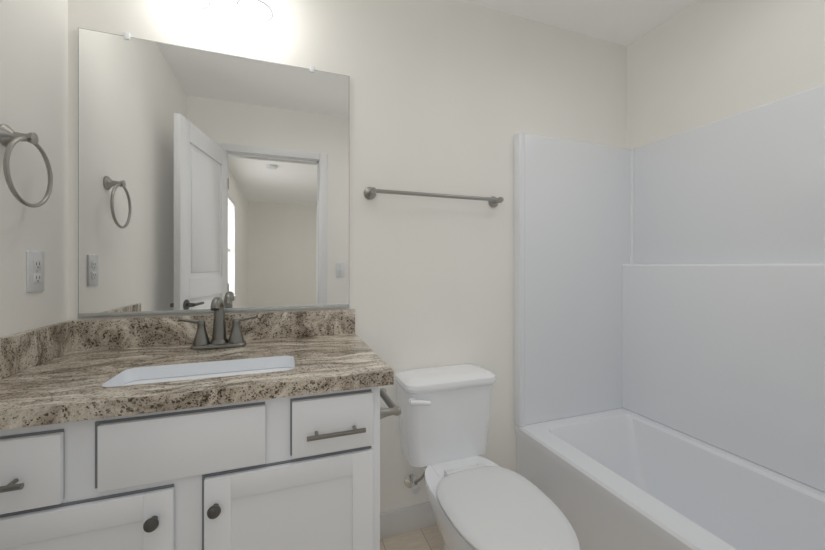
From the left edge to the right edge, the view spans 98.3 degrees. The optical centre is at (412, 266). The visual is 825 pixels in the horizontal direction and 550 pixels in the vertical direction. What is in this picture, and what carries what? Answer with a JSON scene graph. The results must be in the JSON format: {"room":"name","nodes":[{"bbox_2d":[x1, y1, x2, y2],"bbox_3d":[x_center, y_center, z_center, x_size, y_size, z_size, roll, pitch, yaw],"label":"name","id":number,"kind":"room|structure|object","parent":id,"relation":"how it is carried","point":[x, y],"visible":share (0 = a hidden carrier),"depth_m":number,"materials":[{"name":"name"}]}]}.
{"room":"bathroom","nodes":[
{"label":"bathroom","id":0,"kind":"room"},
{"bbox_2d":[0,0,67,336],"bbox_3d":[-0.934,-0.037,0.397,0.120,2.440,1.650,0,0,-20],"label":"wall","id":1,"kind":"structure","parent":0,"point":[33,66],"depth_m":1.03,"materials":[{"name":"paint"}]},
{"bbox_2d":[0,124,52,207],"bbox_3d":[-1.028,-0.261,0.937,0.064,0.211,0.182,0,0,-20],"label":"towel ring","id":2,"kind":"object","parent":1,"relation":"attached to","point":[10,138],"visible":1,"depth_m":0.92,"materials":[{"name":"silver metal"}]},
{"bbox_2d":[27,251,43,291],"bbox_3d":[-1.093,0.015,1.036,0.008,0.118,0.072,0,0,-20],"label":"outlet","id":3,"kind":"object","parent":1,"relation":"attached to","point":[35,271],"visible":1,"depth_m":1.03,"materials":[{"name":"white plastic"}]},
{"bbox_2d":[68,0,626,512],"bbox_3d":[0.016,-0.037,1.674,2.766,2.440,0.120,0,0,-20],"label":"wall","id":4,"kind":"structure","parent":0,"point":[452,96],"depth_m":1.63,"materials":[{"name":"paint"}]},
{"bbox_2d":[78,28,348,317],"bbox_3d":[-0.695,-0.321,1.351,0.910,0.991,0.010,0,0,-20],"label":"mirror","id":5,"kind":"object","parent":4,"relation":"attached to","point":[205,177],"visible":1,"depth_m":1.32,"materials":[{"name":"grey mirror"}]},
{"bbox_2d":[177,0,272,21],"bbox_3d":[-0.675,-1.062,1.279,0.340,0.269,0.160,0,0,-20],"label":"sconce","id":6,"kind":"object","parent":4,"relation":"attached to","point":[257,10],"visible":1,"depth_m":1.31,"materials":[{"name":"white glass"}]},
{"bbox_2d":[380,502,437,539],"bbox_3d":[0.118,1.129,1.639,0.826,0.108,0.014,0,0,-20],"label":"baseboard","id":7,"kind":"structure","parent":4,"relation":"attached to","point":[405,520],"depth_m":1.57,"materials":[{"name":"white wood"}]},
{"bbox_2d":[364,187,503,207],"bbox_3d":[0.117,-0.314,1.607,0.669,0.054,0.073,0,0,-20],"label":"towel rail","id":8,"kind":"object","parent":4,"relation":"attached to","point":[371,192],"visible":1,"depth_m":1.56,"materials":[{"name":"silver metal"}]},
{"bbox_2d":[380,524,442,549],"bbox_3d":[0.292,1.233,0.897,2.766,0.100,1.770,0,0,-20],"label":"floor","id":9,"kind":"structure","parent":0,"point":[428,538],"depth_m":1.54,"materials":[{"name":"beige tile"}]},
{"bbox_2d":[0,297,400,549],"bbox_3d":[-0.568,0.643,1.076,1.021,1.080,0.612,0,0,-20],"label":"bathroom vanity","id":10,"kind":"object","parent":9,"relation":"on","point":[219,429],"visible":1,"depth_m":0.87,"materials":[{"name":"white wood"}]},
{"bbox_2d":[177,297,258,349],"bbox_3d":[-0.667,0.192,1.222,0.252,0.178,0.125,0,0,-20],"label":"faucet","id":11,"kind":"object","parent":10,"relation":"on","point":[219,341],"depth_m":1.23,"materials":[{"name":"silver metal"}]},
{"bbox_2d":[394,363,579,549],"bbox_3d":[0.240,0.817,1.258,0.416,0.732,0.812,0,0,-20],"label":"toilet","id":12,"kind":"object","parent":9,"relation":"on","point":[477,502],"visible":1,"depth_m":1.34,"materials":[{"name":"white ceramic"}]},
{"bbox_2d":[514,85,824,549],"bbox_3d":[1.121,0.263,1.192,0.763,1.841,1.526,0,0,-20],"label":"bathtub","id":13,"kind":"object","parent":9,"relation":"on","point":[669,343],"visible":0.98,"depth_m":1.60,"materials":[{"name":"white plastic"}]},
{"bbox_2d":[461,0,697,46],"bbox_3d":[0.292,-1.307,0.897,2.766,0.100,1.770,0,0,-20],"label":"ceiling","id":14,"kind":"structure","parent":0,"point":[626,23],"depth_m":1.77,"materials":[{"name":"paint"}]},
{"bbox_2d":[627,0,824,148],"bbox_3d":[1.559,-0.037,1.284,0.120,2.440,1.650,0,0,-20],"label":"wall","id":15,"kind":"structure","parent":0,"point":[698,63],"depth_m":1.60,"materials":[{"name":"paint"}]}
]}

